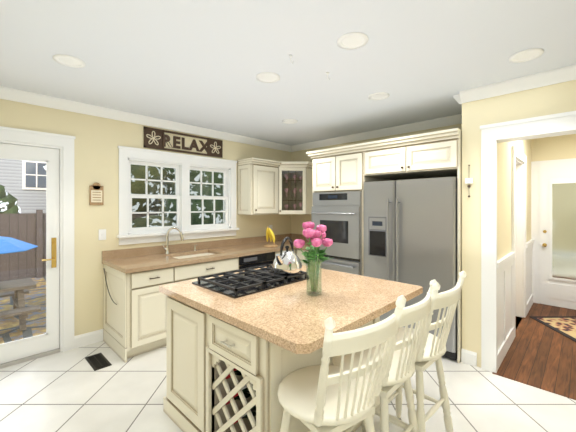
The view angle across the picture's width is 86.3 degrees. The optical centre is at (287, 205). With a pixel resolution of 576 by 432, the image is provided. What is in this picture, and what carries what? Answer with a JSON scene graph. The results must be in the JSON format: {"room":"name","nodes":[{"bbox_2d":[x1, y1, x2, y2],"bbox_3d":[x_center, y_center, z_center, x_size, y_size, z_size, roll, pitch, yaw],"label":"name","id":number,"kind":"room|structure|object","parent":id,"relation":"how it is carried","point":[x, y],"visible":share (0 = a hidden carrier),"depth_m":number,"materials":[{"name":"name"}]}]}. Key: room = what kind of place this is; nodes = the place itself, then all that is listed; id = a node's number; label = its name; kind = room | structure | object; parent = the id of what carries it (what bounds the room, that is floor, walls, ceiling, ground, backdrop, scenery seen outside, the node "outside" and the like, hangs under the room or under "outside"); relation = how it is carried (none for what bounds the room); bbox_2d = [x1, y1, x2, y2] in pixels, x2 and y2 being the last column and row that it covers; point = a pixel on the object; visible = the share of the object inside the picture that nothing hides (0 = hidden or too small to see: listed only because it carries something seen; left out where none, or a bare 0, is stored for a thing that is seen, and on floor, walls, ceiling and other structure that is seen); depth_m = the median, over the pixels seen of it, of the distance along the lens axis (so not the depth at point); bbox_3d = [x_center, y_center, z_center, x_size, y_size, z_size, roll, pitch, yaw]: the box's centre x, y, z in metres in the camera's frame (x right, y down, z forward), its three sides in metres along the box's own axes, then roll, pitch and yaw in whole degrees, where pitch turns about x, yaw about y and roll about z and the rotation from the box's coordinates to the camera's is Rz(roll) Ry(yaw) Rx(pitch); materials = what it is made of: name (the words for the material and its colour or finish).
{"room":"kitchen","nodes":[
{"label":"kitchen","id":0,"kind":"room"},
{"bbox_2d":[0,99,290,335],"bbox_3d":[-1.625,0.205,3.932,0.160,2.550,5.000,0,0,44],"label":"wall","id":1,"kind":"structure","parent":0,"point":[98,141],"depth_m":3.35,"materials":[{"name":"beige paint"}]},
{"bbox_2d":[0,126,75,368],"bbox_3d":[-2.676,0.380,2.821,0.190,2.200,1.176,0,0,44],"label":"door","id":2,"kind":"structure","parent":1,"relation":"attached to","point":[54,152],"depth_m":3.08,"materials":[{"name":"white wood"}]},
{"bbox_2d":[74,329,102,348],"bbox_3d":[-2.130,1.417,3.282,0.016,0.125,0.293,0,0,44],"label":"baseboard","id":3,"kind":"structure","parent":1,"relation":"attached to","point":[89,338],"depth_m":3.27,"materials":[{"name":"white wood"}]},
{"bbox_2d":[89,183,103,204],"bbox_3d":[-2.076,-0.133,3.330,0.020,0.245,0.130,0,0,44],"label":"plaque","id":4,"kind":"object","parent":1,"relation":"attached to","point":[96,193],"visible":0.94,"depth_m":3.32,"materials":[{"name":"brown wood"}]},
{"bbox_2d":[99,229,105,239],"bbox_3d":[-2.038,0.315,3.372,0.016,0.116,0.072,0,0,44],"label":"switch plate","id":5,"kind":"object","parent":1,"relation":"attached to","point":[102,234],"visible":1,"depth_m":3.37,"materials":[{"name":"white plastic"}]},
{"bbox_2d":[0,86,291,151],"bbox_3d":[-1.495,-1.022,3.898,0.075,0.095,4.550,0,0,44],"label":"crown molding","id":6,"kind":"structure","parent":1,"relation":"attached to","point":[6,93],"depth_m":3.48,"materials":[{"name":"white wood"}]},
{"bbox_2d":[117,146,238,244],"bbox_3d":[-1.398,-0.119,4.116,0.230,1.128,1.670,0,0,44],"label":"window","id":7,"kind":"structure","parent":1,"relation":"in","point":[183,165],"depth_m":4.02,"materials":[{"name":"white wood"}]},
{"bbox_2d":[144,126,222,157],"bbox_3d":[-1.347,-0.830,4.088,0.016,0.250,1.110,0,0,44],"label":"sign","id":8,"kind":"object","parent":1,"relation":"attached to","point":[154,138],"visible":0.92,"depth_m":4.00,"materials":[{"name":"brown wood"}]},
{"bbox_2d":[102,235,289,258],"bbox_3d":[-0.985,0.542,4.456,0.025,0.095,3.032,0,0,44],"label":"backsplash","id":9,"kind":"structure","parent":1,"relation":"attached to","point":[122,254],"depth_m":4.01,"materials":[{"name":"brown stone"}]},
{"bbox_2d":[237,157,311,214],"bbox_3d":[-0.111,-0.285,4.879,0.697,0.830,1.209,0,0,44],"label":"upper cabinet","id":10,"kind":"object","parent":1,"relation":"attached to","point":[265,186],"visible":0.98,"depth_m":4.78,"materials":[{"name":"beige wood"}]},
{"bbox_2d":[0,341,575,431],"bbox_3d":[0.145,1.510,2.252,5.120,0.060,5.040,0,0,44],"label":"floor","id":11,"kind":"structure","parent":0,"point":[70,391],"depth_m":2.35,"materials":[{"name":"white tile"}]},
{"bbox_2d":[85,353,111,370],"bbox_3d":[-1.808,1.475,2.921,0.340,0.009,0.140,0,0,44],"label":"floor air vent","id":12,"kind":"object","parent":11,"relation":"in","point":[98,361],"visible":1,"depth_m":2.91,"materials":[{"name":"grey metal"}]},
{"bbox_2d":[102,263,181,362],"bbox_3d":[-1.593,1.055,3.324,0.723,0.850,0.532,0,0,44],"label":"base cabinet","id":13,"kind":"object","parent":11,"relation":"on","point":[134,310],"depth_m":3.06,"materials":[{"name":"beige wood"}]},
{"bbox_2d":[102,239,310,274],"bbox_3d":[-0.725,0.610,4.205,0.747,0.040,3.032,0,0,44],"label":"countertop","id":14,"kind":"structure","parent":13,"relation":"on","point":[132,263],"depth_m":3.57,"materials":[{"name":"beige stone"}]},
{"bbox_2d":[264,227,277,246],"bbox_3d":[-0.248,0.444,4.494,0.203,0.291,0.203,0,0,44],"label":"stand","id":15,"kind":"object","parent":14,"relation":"on","point":[270,234],"visible":1,"depth_m":4.47,"materials":[{"name":"yellow food"}]},
{"bbox_2d":[174,251,241,280],"bbox_3d":[-1.178,1.055,3.754,0.723,0.850,0.906,0,0,44],"label":"base cabinet","id":16,"kind":"object","parent":11,"relation":"on","point":[192,271],"depth_m":3.58,"materials":[{"name":"beige wood"}]},
{"bbox_2d":[242,251,273,268],"bbox_3d":[-0.650,1.055,4.301,0.723,0.850,0.746,0,0,44],"label":"dishwasher","id":17,"kind":"object","parent":11,"relation":"on","point":[248,261],"depth_m":4.04,"materials":[{"name":"black metal"}]},
{"bbox_2d":[161,292,379,431],"bbox_3d":[-0.111,1.048,2.239,1.102,0.862,1.204,0,0,44],"label":"kitchen island","id":18,"kind":"object","parent":11,"relation":"on","point":[241,344],"depth_m":1.79,"materials":[{"name":"wood"}]},
{"bbox_2d":[159,265,422,355],"bbox_3d":[0.020,0.596,2.202,1.380,0.043,1.305,0,0,44],"label":"island countertop","id":19,"kind":"structure","parent":18,"relation":"on","point":[290,319],"depth_m":1.79,"materials":[{"name":"beige stone"}]},
{"bbox_2d":[191,264,309,299],"bbox_3d":[-0.257,0.551,2.361,0.530,0.047,0.760,0,0,44],"label":"cooktop","id":20,"kind":"object","parent":19,"relation":"in","point":[241,282],"depth_m":2.24,"materials":[{"name":"black metal"}]},
{"bbox_2d":[272,237,301,274],"bbox_3d":[-0.021,0.384,2.425,0.239,0.282,0.279,0,0,44],"label":"kettle","id":21,"kind":"object","parent":20,"relation":"on","point":[286,262],"visible":1,"depth_m":2.36,"materials":[{"name":"silver metal"}]},
{"bbox_2d":[294,222,333,295],"bbox_3d":[0.167,0.339,2.004,0.210,0.471,0.270,0,0,44],"label":"vase","id":22,"kind":"object","parent":19,"relation":"on","point":[316,236],"visible":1,"depth_m":1.98,"materials":[{"name":"clear glass"}]},
{"bbox_2d":[274,247,297,258],"bbox_3d":[-0.258,1.055,4.665,0.782,0.850,0.447,0,0,44],"label":"base cabinet","id":23,"kind":"object","parent":11,"relation":"on","point":[295,249],"depth_m":4.48,"materials":[{"name":"beige wood"}]},
{"bbox_2d":[298,247,309,265],"bbox_3d":[0.490,1.055,4.651,0.483,0.850,0.702,0,0,44],"label":"base cabinet","id":24,"kind":"object","parent":11,"relation":"on","point":[301,257],"depth_m":4.49,"materials":[{"name":"beige wood"}]},
{"bbox_2d":[277,298,405,431],"bbox_3d":[0.190,0.936,1.368,0.450,1.093,0.482,0,0,-34],"label":"stool","id":25,"kind":"object","parent":11,"relation":"on","point":[324,396],"visible":1,"depth_m":1.23,"materials":[{"name":"beige paint"}]},
{"bbox_2d":[310,148,390,275],"bbox_3d":[0.879,0.405,4.138,0.780,2.149,0.900,0,0,44],"label":"tall cabinet","id":26,"kind":"object","parent":11,"relation":"on","point":[341,175],"depth_m":3.76,"materials":[{"name":"beige wood"}]},
{"bbox_2d":[332,279,436,431],"bbox_3d":[0.478,0.936,1.637,0.483,1.094,0.450,0,0,44],"label":"stool","id":27,"kind":"object","parent":11,"relation":"on","point":[400,371],"visible":0.56,"depth_m":1.50,"materials":[{"name":"beige paint"}]},
{"bbox_2d":[364,177,456,359],"bbox_3d":[1.492,0.603,3.500,0.973,1.755,0.932,0,0,44],"label":"fridge","id":28,"kind":"object","parent":11,"relation":"on","point":[410,231],"visible":0.6,"depth_m":3.14,"materials":[{"name":"silver metal"}]},
{"bbox_2d":[364,271,466,431],"bbox_3d":[0.760,0.936,1.866,0.489,1.094,0.466,0,0,44],"label":"stool","id":29,"kind":"object","parent":11,"relation":"on","point":[432,349],"visible":0.6,"depth_m":1.72,"materials":[{"name":"beige paint"}]},
{"bbox_2d":[0,0,575,145],"bbox_3d":[0.825,-1.120,2.956,5.120,0.100,7.000,0,0,44],"label":"ceiling","id":30,"kind":"structure","parent":0,"point":[201,63],"depth_m":2.18,"materials":[{"name":"white paint"}]},
{"bbox_2d":[53,54,85,67],"bbox_3d":[-1.609,-1.065,2.263,0.200,0.009,0.200,0,0,44],"label":"recessed light","id":31,"kind":"object","parent":30,"relation":"in","point":[69,61],"visible":0.98,"depth_m":2.25,"materials":[{"name":"white"}]},
{"bbox_2d":[256,72,279,82],"bbox_3d":[-0.165,-1.065,2.550,0.200,0.009,0.200,0,0,44],"label":"recessed light","id":32,"kind":"object","parent":30,"relation":"in","point":[268,77],"visible":1,"depth_m":2.55,"materials":[{"name":"white"}]},
{"bbox_2d":[282,119,297,123],"bbox_3d":[0.024,-1.065,3.869,0.200,0.009,0.200,0,0,44],"label":"recessed light","id":33,"kind":"object","parent":30,"relation":"in","point":[289,121],"visible":0.98,"depth_m":3.87,"materials":[{"name":"white"}]},
{"bbox_2d":[337,32,368,49],"bbox_3d":[0.418,-1.065,1.988,0.200,0.009,0.200,0,0,44],"label":"recessed light","id":34,"kind":"object","parent":30,"relation":"in","point":[352,40],"visible":1,"depth_m":1.98,"materials":[{"name":"white"}]},
{"bbox_2d":[368,92,388,99],"bbox_3d":[0.881,-1.065,2.986,0.200,0.009,0.200,0,0,44],"label":"recessed light","id":35,"kind":"object","parent":30,"relation":"in","point":[379,96],"visible":1,"depth_m":2.98,"materials":[{"name":"white"}]},
{"bbox_2d":[508,48,543,62],"bbox_3d":[1.688,-1.065,2.179,0.200,0.009,0.200,0,0,44],"label":"recessed light","id":36,"kind":"object","parent":30,"relation":"in","point":[525,55],"visible":1,"depth_m":2.17,"materials":[{"name":"white"}]},
{"bbox_2d":[291,124,461,233],"bbox_3d":[1.186,0.205,4.582,2.980,2.550,0.160,0,0,44],"label":"wall","id":37,"kind":"structure","parent":0,"point":[298,221],"depth_m":5.25,"materials":[{"name":"beige paint"}]},
{"bbox_2d":[290,235,305,238],"bbox_3d":[0.484,0.542,5.128,1.155,0.095,0.025,0,0,44],"label":"backsplash","id":38,"kind":"structure","parent":37,"relation":"attached to","point":[291,236],"depth_m":5.42,"materials":[{"name":"brown stone"}]},
{"bbox_2d":[292,114,461,151],"bbox_3d":[1.141,-1.022,4.463,2.880,0.095,0.075,0,0,44],"label":"crown molding","id":39,"kind":"structure","parent":37,"relation":"attached to","point":[455,119],"depth_m":4.25,"materials":[{"name":"white wood"}]},
{"bbox_2d":[362,144,421,179],"bbox_3d":[1.375,-0.512,3.688,0.558,0.315,0.857,0,0,44],"label":"upper cabinet","id":40,"kind":"object","parent":37,"relation":"attached to","point":[380,161],"depth_m":3.46,"materials":[{"name":"beige wood"}]},
{"bbox_2d":[462,97,530,366],"bbox_3d":[2.700,0.205,3.823,0.253,2.550,2.750,0,0,44],"label":"wall","id":41,"kind":"structure","parent":0,"point":[476,114],"depth_m":2.88,"materials":[{"name":"beige paint"}]},
{"bbox_2d":[398,132,461,177],"bbox_3d":[1.697,-0.512,3.377,0.558,0.315,0.857,0,0,44],"label":"upper cabinet","id":42,"kind":"object","parent":41,"relation":"attached to","point":[431,156],"depth_m":3.07,"materials":[{"name":"beige wood"}]},
{"bbox_2d":[465,165,472,196],"bbox_3d":[1.689,-0.233,2.865,0.060,0.306,0.028,0,0,44],"label":"wall sconce","id":43,"kind":"object","parent":41,"relation":"attached to","point":[468,180],"visible":1,"depth_m":2.86,"materials":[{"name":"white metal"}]},
{"bbox_2d":[492,303,575,399],"bbox_3d":[2.727,1.503,3.904,3.700,0.054,2.995,0,0,44],"label":"floor","id":44,"kind":"structure","parent":0,"point":[539,355],"depth_m":3.01,"materials":[{"name":"brown wood"}]},
{"bbox_2d":[529,316,575,341],"bbox_3d":[3.510,1.472,3.593,0.714,0.007,1.091,0,0,7],"label":"rug","id":45,"kind":"object","parent":44,"relation":"on","point":[565,326],"visible":0.88,"depth_m":3.84,"materials":[{"name":"beige fabric"}]},
{"bbox_2d":[493,80,575,123],"bbox_3d":[2.491,0.205,2.210,1.687,2.550,0.140,0,0,44],"label":"wall","id":46,"kind":"structure","parent":0,"point":[547,100],"depth_m":2.54,"materials":[{"name":"beige paint"}]},
{"bbox_2d":[453,64,575,103],"bbox_3d":[2.195,-1.022,2.347,1.725,0.095,0.075,0,0,44],"label":"crown molding","id":47,"kind":"structure","parent":46,"relation":"attached to","point":[551,77],"depth_m":2.57,"materials":[{"name":"white wood"}]},
{"bbox_2d":[480,111,575,372],"bbox_3d":[2.189,0.375,2.494,1.055,2.210,0.190,0,0,44],"label":"door frame","id":48,"kind":"structure","parent":46,"relation":"attached to","point":[551,125],"depth_m":2.73,"materials":[{"name":"white wood"}]},
{"bbox_2d":[531,134,575,161],"bbox_3d":[4.235,0.205,4.362,1.207,2.550,0.160,0,0,44],"label":"wall","id":49,"kind":"structure","parent":0,"point":[554,148],"depth_m":4.54,"materials":[{"name":"beige paint"}]},
{"bbox_2d":[531,158,575,309],"bbox_3d":[4.111,0.400,4.293,1.130,2.160,0.103,0,0,44],"label":"hall door","id":50,"kind":"structure","parent":49,"relation":"in","point":[553,209],"depth_m":4.50,"materials":[{"name":"white wood"}]},
{"label":"outside","id":51,"kind":"structure","parent":0,"visible":0},
{"bbox_2d":[0,276,45,343],"bbox_3d":[-10.832,1.620,13.241,26.020,0.120,28.000,0,0,44],"label":"ground","id":52,"kind":"structure","parent":51,"point":[36,328],"depth_m":4.26,"materials":[{"name":"grey stone"}]},
{"bbox_2d":[0,158,222,330],"bbox_3d":[-6.928,-3.620,12.152,17.150,10.800,23.857,0,0,44],"label":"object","id":53,"kind":"object","parent":52,"relation":"on","point":[29,256],"depth_m":6.81,"materials":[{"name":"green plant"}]},
{"bbox_3d":[3.821,0.205,2.949,0.160,2.550,2.770,0,0,44],"label":"wall","id":54,"kind":"structure","parent":0,"visible":0},
{"bbox_2d":[497,146,533,370],"bbox_3d":[3.139,0.405,3.408,1.458,2.150,2.736,0,0,44],"label":"trim","id":55,"kind":"structure","parent":54,"relation":"attached to","point":[514,282],"depth_m":3.48,"materials":[{"name":"white wood"}]}
]}

